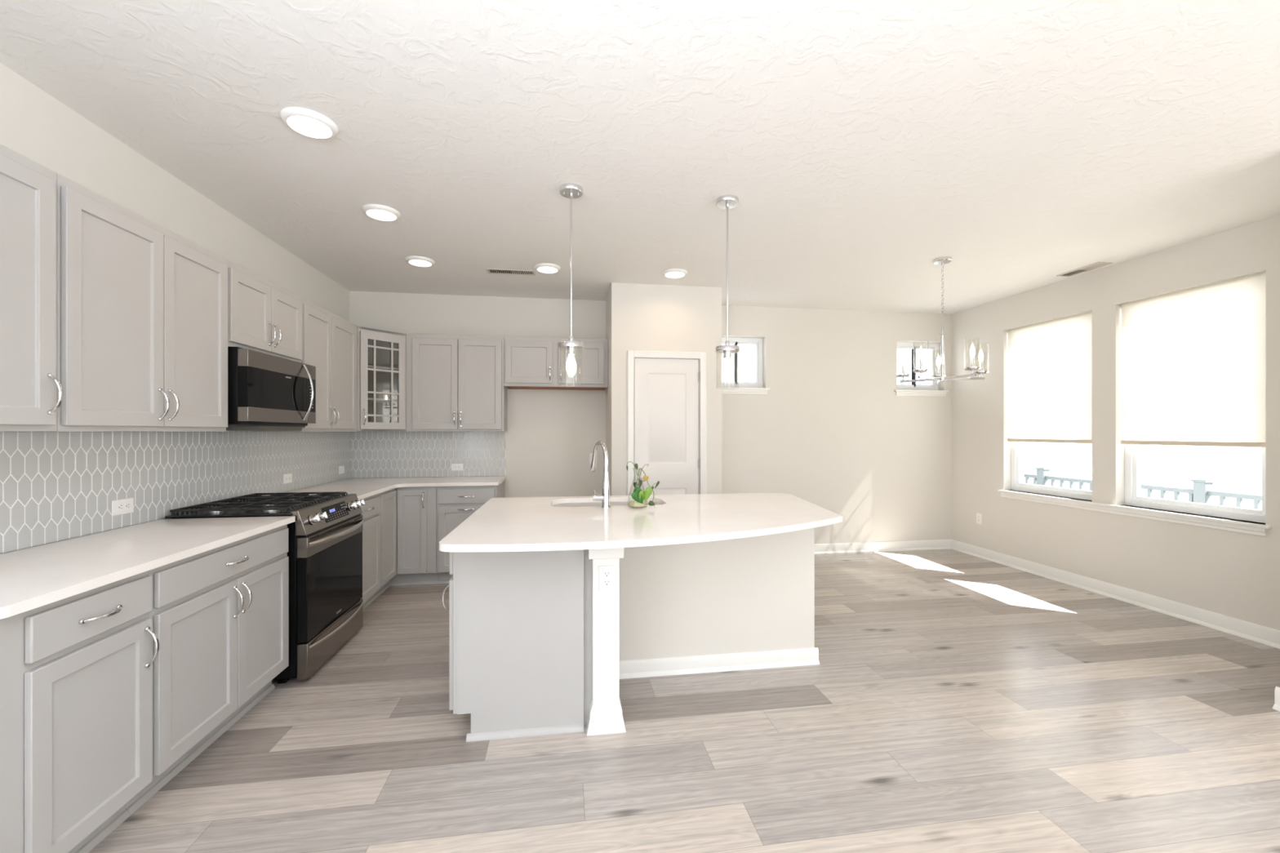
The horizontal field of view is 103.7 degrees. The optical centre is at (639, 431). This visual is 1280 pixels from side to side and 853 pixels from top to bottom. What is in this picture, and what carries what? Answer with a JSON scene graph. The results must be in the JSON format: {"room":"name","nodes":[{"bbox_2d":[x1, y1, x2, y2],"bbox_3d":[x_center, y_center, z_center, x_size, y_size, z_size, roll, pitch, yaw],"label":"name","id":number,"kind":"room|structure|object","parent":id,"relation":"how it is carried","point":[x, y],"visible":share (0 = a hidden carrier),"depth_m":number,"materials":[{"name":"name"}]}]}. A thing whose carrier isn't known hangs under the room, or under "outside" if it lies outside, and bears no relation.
{"room":"kitchen","nodes":[
{"label":"kitchen","id":0,"kind":"room"},
{"bbox_2d":[0,62,349,554],"bbox_3d":[-2.125,-0.004,-0.396,0.160,2.743,11.045,0,0,-9],"label":"wall","id":1,"kind":"structure","parent":0,"point":[34,124],"depth_m":2.48,"materials":[{"name":"white paint"}]},
{"bbox_2d":[0,144,63,431],"bbox_3d":[-2.124,-0.458,1.378,0.362,0.914,0.774,0,0,-9],"label":"upper cabinet","id":2,"kind":"object","parent":1,"relation":"attached to","point":[29,383],"visible":1,"depth_m":1.67,"materials":[{"name":"grey paint"}]},
{"bbox_2d":[56,173,227,431],"bbox_3d":[-2.248,-0.458,2.206,0.362,0.914,0.896,0,0,-9],"label":"upper cabinet","id":3,"kind":"object","parent":1,"relation":"attached to","point":[142,307],"visible":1,"depth_m":2.09,"materials":[{"name":"grey paint"}]},
{"bbox_2d":[0,431,350,553],"bbox_3d":[-2.539,0.000,2.949,0.009,0.905,3.984,0,0,-9],"label":"tile backsplash","id":4,"kind":"structure","parent":1,"relation":"attached to","point":[55,486],"depth_m":2.45,"materials":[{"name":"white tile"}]},
{"bbox_2d":[111,497,133,515],"bbox_3d":[-2.445,0.354,2.380,0.008,0.072,0.116,0,0,-9],"label":"wall outlet","id":5,"kind":"object","parent":4,"relation":"attached to","point":[122,506],"visible":1,"depth_m":2.38,"materials":[{"name":"white plastic"}]},
{"bbox_2d":[117,503,122,511],"bbox_3d":[-2.439,0.354,2.361,0.003,0.033,0.027,0,0,-9],"label":"receptacle","id":6,"kind":"object","parent":5,"relation":"attached to","point":[119,505],"depth_m":2.36,"materials":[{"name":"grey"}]},
{"bbox_2d":[124,502,129,510],"bbox_3d":[-2.445,0.354,2.399,0.003,0.033,0.027,0,0,-9],"label":"receptacle","id":7,"kind":"object","parent":5,"relation":"attached to","point":[126,504],"depth_m":2.40,"materials":[{"name":"grey plastic"}]},
{"bbox_2d":[283,473,292,484],"bbox_3d":[-2.656,0.353,3.795,0.008,0.072,0.116,0,0,-9],"label":"wall outlet","id":8,"kind":"object","parent":4,"relation":"attached to","point":[287,478],"visible":1,"depth_m":3.79,"materials":[{"name":"white plastic"}]},
{"bbox_2d":[338,465,344,474],"bbox_3d":[-2.792,0.357,4.709,0.010,0.072,0.116,0,0,-9],"label":"wall outlet","id":9,"kind":"object","parent":4,"relation":"attached to","point":[341,468],"visible":1,"depth_m":4.70,"materials":[{"name":"white plastic"}]},
{"bbox_2d":[226,259,302,362],"bbox_3d":[-2.371,-0.685,3.027,0.362,0.459,0.762,0,0,-9],"label":"upper cabinet","id":10,"kind":"object","parent":1,"relation":"attached to","point":[264,317],"visible":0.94,"depth_m":2.97,"materials":[{"name":"grey paint"}]},
{"bbox_2d":[226,346,315,431],"bbox_3d":[-2.313,-0.229,3.028,0.458,0.447,0.742,0,0,-9],"label":"microwave","id":11,"kind":"object","parent":10,"relation":"attached to","point":[266,392],"visible":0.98,"depth_m":2.88,"materials":[{"name":"black"}]},
{"bbox_2d":[253,297,357,431],"bbox_3d":[-2.497,-0.458,3.868,0.362,0.914,0.938,0,0,-9],"label":"upper cabinet","id":12,"kind":"object","parent":1,"relation":"attached to","point":[329,341],"visible":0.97,"depth_m":3.82,"materials":[{"name":"grey paint"}]},
{"bbox_2d":[551,501,662,506],"bbox_3d":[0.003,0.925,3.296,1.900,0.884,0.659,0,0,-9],"label":"sink","id":13,"kind":"object","parent":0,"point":[588,504],"visible":0.02,"depth_m":3.36,"materials":[{"name":"white ceramic"}]},
{"bbox_2d":[439,493,842,551],"bbox_3d":[0.132,0.469,2.863,2.130,0.030,1.481,0,0,-9],"label":"countertop","id":14,"kind":"structure","parent":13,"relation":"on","point":[516,524],"depth_m":2.52,"materials":[{"name":"white stone"}]},
{"bbox_2d":[590,440,610,508],"bbox_3d":[-0.247,0.255,3.105,0.110,0.398,0.264,0,0,-9],"label":"faucet","id":15,"kind":"object","parent":14,"relation":"on","point":[604,497],"visible":1,"depth_m":3.00,"materials":[{"name":"silver metal"}]},
{"bbox_2d":[627,467,647,507],"bbox_3d":[-0.014,0.336,3.016,0.120,0.236,0.120,0,0,-9],"label":"glass vase","id":16,"kind":"object","parent":14,"relation":"on","point":[632,503],"visible":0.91,"depth_m":2.98,"materials":[{"name":"beige glass"}]},
{"bbox_2d":[626,461,659,506],"bbox_3d":[0.018,0.314,2.987,0.191,0.273,0.091,0,0,-9],"label":"pothos cutting","id":17,"kind":"object","parent":16,"relation":"in","point":[638,495],"visible":0.98,"depth_m":2.96,"materials":[{"name":"green plant"}]},
{"bbox_2d":[0,0,1279,314],"bbox_3d":[1.208,-1.425,0.021,6.875,0.100,11.205,0,0,-9],"label":"ceiling","id":18,"kind":"structure","parent":0,"point":[860,144],"depth_m":2.28,"materials":[{"name":"white paint"}]},
{"bbox_2d":[280,106,337,139],"bbox_3d":[-1.469,-1.363,2.239,0.216,0.025,0.216,0,0,-9],"label":"recessed light","id":19,"kind":"object","parent":18,"relation":"in","point":[304,122],"visible":1,"depth_m":2.21,"materials":[{"name":"white paint"}]},
{"bbox_2d":[361,204,400,221],"bbox_3d":[-1.617,-1.363,3.148,0.216,0.025,0.216,0,0,-9],"label":"recessed light","id":20,"kind":"object","parent":18,"relation":"in","point":[380,212],"visible":1,"depth_m":3.11,"materials":[{"name":"white plastic"}]},
{"bbox_2d":[405,255,435,266],"bbox_3d":[-1.766,-1.363,4.045,0.216,0.025,0.216,0,0,-9],"label":"recessed light","id":21,"kind":"object","parent":18,"relation":"in","point":[421,261],"visible":1,"depth_m":4.00,"materials":[{"name":"white plastic"}]},
{"bbox_2d":[486,268,535,275],"bbox_3d":[-1.107,-1.372,4.324,0.400,0.008,0.130,0,0,-9],"label":"ceiling vent","id":22,"kind":"object","parent":18,"relation":"in","point":[495,271],"visible":1,"depth_m":4.32,"materials":[{"name":"silver metal"}]},
{"bbox_2d":[534,262,560,273],"bbox_3d":[-0.775,-1.363,4.215,0.216,0.025,0.216,0,0,-9],"label":"recessed light","id":23,"kind":"object","parent":18,"relation":"in","point":[546,268],"visible":1,"depth_m":4.17,"materials":[{"name":"white plastic"}]},
{"bbox_2d":[558,182,583,372],"bbox_3d":[-0.390,-0.817,2.849,0.142,1.118,0.142,0,0,-30],"label":"pendant light","id":24,"kind":"object","parent":18,"relation":"hanging from","point":[569,190],"visible":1,"depth_m":2.84,"materials":[{"name":"silver metal"}]},
{"bbox_2d":[567,347,575,355],"bbox_3d":[-0.390,-0.454,2.849,0.046,0.037,0.046,0,0,-9],"label":"socket","id":25,"kind":"object","parent":24,"relation":"attached to","point":[571,351],"depth_m":2.83,"materials":[{"name":"silver metal"}]},
{"bbox_2d":[662,268,687,278],"bbox_3d":[0.301,-1.363,4.347,0.216,0.025,0.216,0,0,-9],"label":"recessed light","id":26,"kind":"object","parent":18,"relation":"in","point":[671,273],"visible":1,"depth_m":4.30,"materials":[{"name":"white plastic"}]},
{"bbox_2d":[715,195,739,388],"bbox_3d":[0.519,-0.817,2.987,0.142,1.118,0.142,0,0,13],"label":"pendant light","id":27,"kind":"object","parent":18,"relation":"hanging from","point":[725,202],"visible":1,"depth_m":2.97,"materials":[{"name":"silver metal"}]},
{"bbox_2d":[723,351,731,358],"bbox_3d":[0.519,-0.454,2.987,0.046,0.037,0.046,0,0,-9],"label":"socket","id":28,"kind":"object","parent":27,"relation":"attached to","point":[726,354],"depth_m":2.97,"materials":[{"name":"silver metal"}]},
{"bbox_2d":[896,256,989,383],"bbox_3d":[2.422,-0.886,3.994,0.651,0.978,0.632,0,0,-9],"label":"chandelier","id":29,"kind":"object","parent":18,"relation":"hanging from","point":[945,260],"visible":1,"depth_m":4.00,"materials":[{"name":"silver metal"}]},
{"bbox_2d":[1056,262,1112,276],"bbox_3d":[3.756,-1.372,4.262,0.130,0.008,0.360,0,0,-9],"label":"ceiling vent","id":30,"kind":"object","parent":18,"relation":"in","point":[1098,264],"visible":1,"depth_m":4.24,"materials":[{"name":"silver metal"}]},
{"bbox_2d":[349,290,951,543],"bbox_3d":[0.470,-0.004,5.495,6.715,2.743,0.160,0,0,-9],"label":"wall","id":31,"kind":"structure","parent":0,"point":[831,431],"depth_m":5.61,"materials":[{"name":"white paint"}]},
{"bbox_2d":[357,326,406,431],"bbox_3d":[-2.490,-0.458,4.656,0.612,0.914,0.624,0,0,-9],"label":"upper cabinet","id":32,"kind":"object","parent":31,"relation":"attached to","point":[381,354],"visible":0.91,"depth_m":4.64,"materials":[{"name":"grey paint"}]},
{"bbox_2d":[368,364,398,373],"bbox_3d":[-2.501,-0.583,4.670,0.521,0.018,0.521,0,0,-9],"label":"shelf","id":33,"kind":"object","parent":32,"relation":"attached to","point":[371,367],"depth_m":4.59,"materials":[{"name":"grey paint"}]},
{"bbox_2d":[368,397,398,402],"bbox_3d":[-2.501,-0.292,4.670,0.521,0.018,0.521,0,0,-9],"label":"shelf","id":34,"kind":"object","parent":32,"relation":"attached to","point":[370,399],"depth_m":4.60,"materials":[{"name":"grey paint"}]},
{"bbox_2d":[350,431,505,478],"bbox_3d":[-2.100,0.227,5.025,1.472,0.452,0.009,0,0,-9],"label":"tile backsplash","id":35,"kind":"structure","parent":31,"relation":"attached to","point":[372,454],"depth_m":5.01,"materials":[{"name":"white tile"}]},
{"bbox_2d":[451,463,463,471],"bbox_3d":[-1.836,0.357,5.055,0.116,0.072,0.008,0,0,-9],"label":"wall outlet","id":36,"kind":"object","parent":35,"relation":"attached to","point":[455,467],"visible":1,"depth_m":5.05,"materials":[{"name":"white plastic"}]},
{"bbox_2d":[406,333,507,431],"bbox_3d":[-1.767,-0.458,4.895,0.888,0.914,0.362,0,0,-9],"label":"upper cabinet","id":37,"kind":"object","parent":31,"relation":"attached to","point":[455,383],"visible":1,"depth_m":4.76,"materials":[{"name":"grey paint"}]},
{"bbox_2d":[503,336,608,390],"bbox_3d":[-0.831,-0.674,5.035,1.003,0.480,0.362,0,0,-9],"label":"upper cabinet","id":38,"kind":"object","parent":31,"relation":"attached to","point":[529,362],"visible":0.96,"depth_m":4.90,"materials":[{"name":"grey paint"}]},
{"bbox_2d":[589,453,592,464],"bbox_3d":[-0.491,0.284,5.266,0.072,0.116,0.008,0,0,-9],"label":"wall outlet","id":39,"kind":"object","parent":31,"relation":"attached to","point":[590,454],"visible":0.31,"depth_m":5.26,"materials":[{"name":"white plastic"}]},
{"bbox_2d":[721,337,769,394],"bbox_3d":[1.081,-0.730,5.565,0.678,0.638,0.182,0,0,-9],"label":"window","id":40,"kind":"structure","parent":31,"relation":"in","point":[757,387],"depth_m":5.61,"materials":[{"name":"white plastic"}]},
{"bbox_2d":[814,539,951,554],"bbox_3d":[2.166,1.313,5.654,2.993,0.108,0.026,0,0,-9],"label":"baseboard","id":41,"kind":"structure","parent":31,"relation":"attached to","point":[886,546],"depth_m":5.74,"materials":[{"name":"white paint"}]},
{"bbox_2d":[893,342,949,396],"bbox_3d":[3.245,-0.730,5.888,0.678,0.638,0.182,0,0,-9],"label":"window","id":42,"kind":"structure","parent":31,"relation":"in","point":[913,389],"depth_m":5.92,"materials":[{"name":"white plastic"}]},
{"bbox_2d":[605,282,721,495],"bbox_3d":[0.211,-0.004,5.045,1.055,2.743,0.654,0,0,-9],"label":"wall","id":43,"kind":"structure","parent":0,"point":[639,317],"depth_m":4.72,"materials":[{"name":"white paint"}]},
{"bbox_2d":[626,350,706,495],"bbox_3d":[0.250,0.308,4.753,0.754,2.118,0.174,0,0,-9],"label":"door","id":44,"kind":"structure","parent":43,"relation":"in","point":[669,413],"depth_m":4.74,"materials":[{"name":"white paint"}]},
{"bbox_2d":[88,549,1279,852],"bbox_3d":[1.196,1.367,0.100,6.755,0.001,11.045,0,0,-9],"label":"floor","id":45,"kind":"structure","parent":0,"point":[954,701],"depth_m":2.13,"materials":[{"name":"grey wood"}]},
{"bbox_2d":[0,570,159,852],"bbox_3d":[-1.990,0.925,1.514,0.667,0.884,0.494,0,0,-9],"label":"base cabinet","id":46,"kind":"object","parent":45,"relation":"on","point":[76,671],"visible":0.98,"depth_m":1.52,"materials":[{"name":"grey paint"}]},
{"bbox_2d":[124,524,288,815],"bbox_3d":[-2.094,0.925,2.207,0.667,0.884,0.904,0,0,-9],"label":"base cabinet","id":47,"kind":"object","parent":45,"relation":"on","point":[220,615],"visible":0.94,"depth_m":2.11,"materials":[{"name":"grey paint"}]},
{"bbox_2d":[0,515,295,619],"bbox_3d":[-2.061,0.469,1.948,0.637,0.030,1.432,0,0,-9],"label":"countertop","id":48,"kind":"structure","parent":47,"relation":"on","point":[31,578],"depth_m":1.84,"materials":[{"name":"white stone"}]},
{"bbox_2d":[164,491,365,684],"bbox_3d":[-2.163,0.888,3.054,0.745,0.958,0.772,0,0,-9],"label":"gas range","id":49,"kind":"object","parent":45,"relation":"on","point":[325,552],"visible":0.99,"depth_m":2.89,"materials":[{"name":"black"}]},
{"bbox_2d":[164,495,342,519],"bbox_3d":[-2.229,0.454,3.044,0.612,0.030,0.772,0,0,-9],"label":"cooktop","id":50,"kind":"object","parent":49,"relation":"in","point":[293,511],"depth_m":2.74,"materials":[{"name":"black metal"}]},
{"bbox_2d":[360,493,380,609],"bbox_3d":[-2.320,0.925,3.718,0.667,0.884,0.530,0,0,-9],"label":"base cabinet","id":51,"kind":"object","parent":45,"relation":"on","point":[371,510],"visible":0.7,"depth_m":3.83,"materials":[{"name":"grey paint"}]},
{"bbox_2d":[368,486,438,603],"bbox_3d":[-2.291,0.925,4.495,0.952,0.884,0.995,0,0,-9],"label":"base cabinet","id":52,"kind":"object","parent":45,"relation":"on","point":[408,515],"visible":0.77,"depth_m":4.42,"materials":[{"name":"grey paint"}]},
{"bbox_2d":[284,475,506,500],"bbox_3d":[-1.982,0.469,4.265,1.479,0.030,1.526,0,0,-9],"label":"countertop","id":53,"kind":"structure","parent":52,"relation":"on","point":[363,488],"depth_m":4.44,"materials":[{"name":"white stone"}]},
{"bbox_2d":[436,480,504,583],"bbox_3d":[-1.586,0.925,4.768,0.518,0.884,0.667,0,0,-9],"label":"base cabinet","id":54,"kind":"object","parent":45,"relation":"on","point":[455,504],"visible":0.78,"depth_m":4.47,"materials":[{"name":"grey paint"}]},
{"bbox_2d":[441,549,583,742],"bbox_3d":[-0.615,0.925,2.552,0.635,0.884,0.621,0,0,-9],"label":"base cabinet","id":55,"kind":"object","parent":45,"relation":"on","point":[516,619],"visible":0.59,"depth_m":2.27,"materials":[{"name":"grey paint"}]},
{"bbox_2d":[583,547,626,735],"bbox_3d":[-0.170,0.926,2.362,0.190,0.884,0.178,0,0,-9],"label":"island post","id":56,"kind":"object","parent":45,"relation":"on","point":[602,709],"visible":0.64,"depth_m":2.30,"materials":[{"name":"white paint"}]},
{"bbox_2d":[599,565,614,591],"bbox_3d":[-0.151,0.670,2.298,0.072,0.116,0.008,0,0,-9],"label":"wall outlet","id":57,"kind":"object","parent":56,"relation":"attached to","point":[606,573],"visible":1,"depth_m":2.30,"materials":[{"name":"white plastic"}]},
{"bbox_2d":[603,571,610,577],"bbox_3d":[-0.151,0.651,2.296,0.033,0.027,0.003,0,0,-9],"label":"receptacle","id":58,"kind":"object","parent":57,"relation":"attached to","point":[606,574],"depth_m":2.29,"materials":[{"name":"grey plastic"}]},
{"bbox_2d":[603,579,610,586],"bbox_3d":[-0.151,0.690,2.296,0.033,0.027,0.003,0,0,-9],"label":"receptacle","id":59,"kind":"object","parent":57,"relation":"attached to","point":[606,582],"depth_m":2.29,"materials":[{"name":"grey plastic"}]},
{"bbox_2d":[619,527,819,679],"bbox_3d":[0.359,0.925,2.926,1.396,0.884,0.154,0,0,-9],"label":"wall","id":60,"kind":"structure","parent":45,"relation":"on","point":[748,603],"depth_m":2.88,"materials":[{"name":"white paint"}]},
{"bbox_2d":[951,214,1279,631],"bbox_3d":[4.528,-0.004,0.518,0.160,2.743,10.885,0,0,-9],"label":"wall","id":61,"kind":"structure","parent":0,"point":[1234,575],"depth_m":4.17,"materials":[{"name":"white paint"}]},
{"bbox_2d":[976,512,982,524],"bbox_3d":[3.699,0.951,5.490,0.008,0.116,0.072,0,0,-9],"label":"wall outlet","id":62,"kind":"object","parent":61,"relation":"attached to","point":[979,516],"visible":1,"depth_m":5.49,"materials":[{"name":"white plastic"}]},
{"bbox_2d":[1007,311,1092,443],"bbox_3d":[3.869,-0.472,4.761,0.046,1.149,0.869,0,0,-9],"label":"roller shade","id":63,"kind":"object","parent":61,"relation":"attached to","point":[1050,362],"visible":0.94,"depth_m":4.71,"materials":[{"name":"fabric"}]},
{"bbox_2d":[1011,441,1092,500],"bbox_3d":[3.930,-0.223,4.770,0.065,1.650,0.877,0,0,-9],"label":"window","id":64,"kind":"structure","parent":61,"relation":"in","point":[1016,446],"depth_m":5.01,"materials":[{"name":"white plastic"}]},
{"bbox_2d":[951,539,1279,648],"bbox_3d":[3.877,1.313,4.246,0.026,0.108,3.317,0,0,-9],"label":"baseboard","id":65,"kind":"structure","parent":61,"relation":"attached to","point":[1270,637],"depth_m":3.95,"materials":[{"name":"white paint"}]},
{"bbox_2d":[997,489,1271,537],"bbox_3d":[3.919,0.640,4.226,0.116,0.075,2.030,0,0,-9],"label":"trim","id":66,"kind":"structure","parent":61,"relation":"attached to","point":[1251,528],"depth_m":3.88,"materials":[{"name":"white paint"}]},
{"bbox_2d":[1120,271,1265,447],"bbox_3d":[4.028,-0.472,3.698,0.046,1.149,0.885,0,0,-9],"label":"roller shade","id":67,"kind":"object","parent":61,"relation":"attached to","point":[1193,359],"visible":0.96,"depth_m":3.63,"materials":[{"name":"fabric"}]},
{"bbox_2d":[1124,444,1265,523],"bbox_3d":[4.089,-0.223,3.707,0.065,1.650,0.893,0,0,-9],"label":"window","id":68,"kind":"structure","parent":61,"relation":"in","point":[1133,497],"depth_m":3.83,"materials":[{"name":"white plastic"}]},
{"label":"outside","id":69,"kind":"structure","parent":0,"visible":0},
{"bbox_3d":[5.913,1.652,4.928,3.763,0.030,11.000,0,0,-9],"label":"deck","id":70,"kind":"object","parent":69,"visible":0},
{"bbox_2d":[1023,467,1262,510],"bbox_3d":[5.470,1.055,5.341,0.116,1.165,6.008,0,0,-9],"label":"deck railing","id":71,"kind":"object","parent":70,"relation":"on","point":[1202,492],"visible":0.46,"depth_m":5.04,"materials":[{"name":"grey paint"}]},
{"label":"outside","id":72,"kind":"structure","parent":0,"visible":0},
{"bbox_2d":[721,344,930,385],"bbox_3d":[1.097,-1.782,16.332,18.000,7.500,6.020,0,0,-9],"label":"house","id":73,"kind":"structure","parent":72,"point":[746,355],"depth_m":13.60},
{"bbox_3d":[3.655,-0.004,2.451,0.995,2.743,0.168,0,0,-9],"label":"wall partition","id":74,"kind":"structure","parent":0,"visible":0},
{"bbox_2d":[1272,686,1279,711],"bbox_3d":[3.150,1.313,2.376,0.026,0.108,0.219,0,0,-9],"label":"baseboard","id":75,"kind":"structure","parent":74,"relation":"attached to","point":[1277,692],"depth_m":2.48,"materials":[{"name":"white paint"}]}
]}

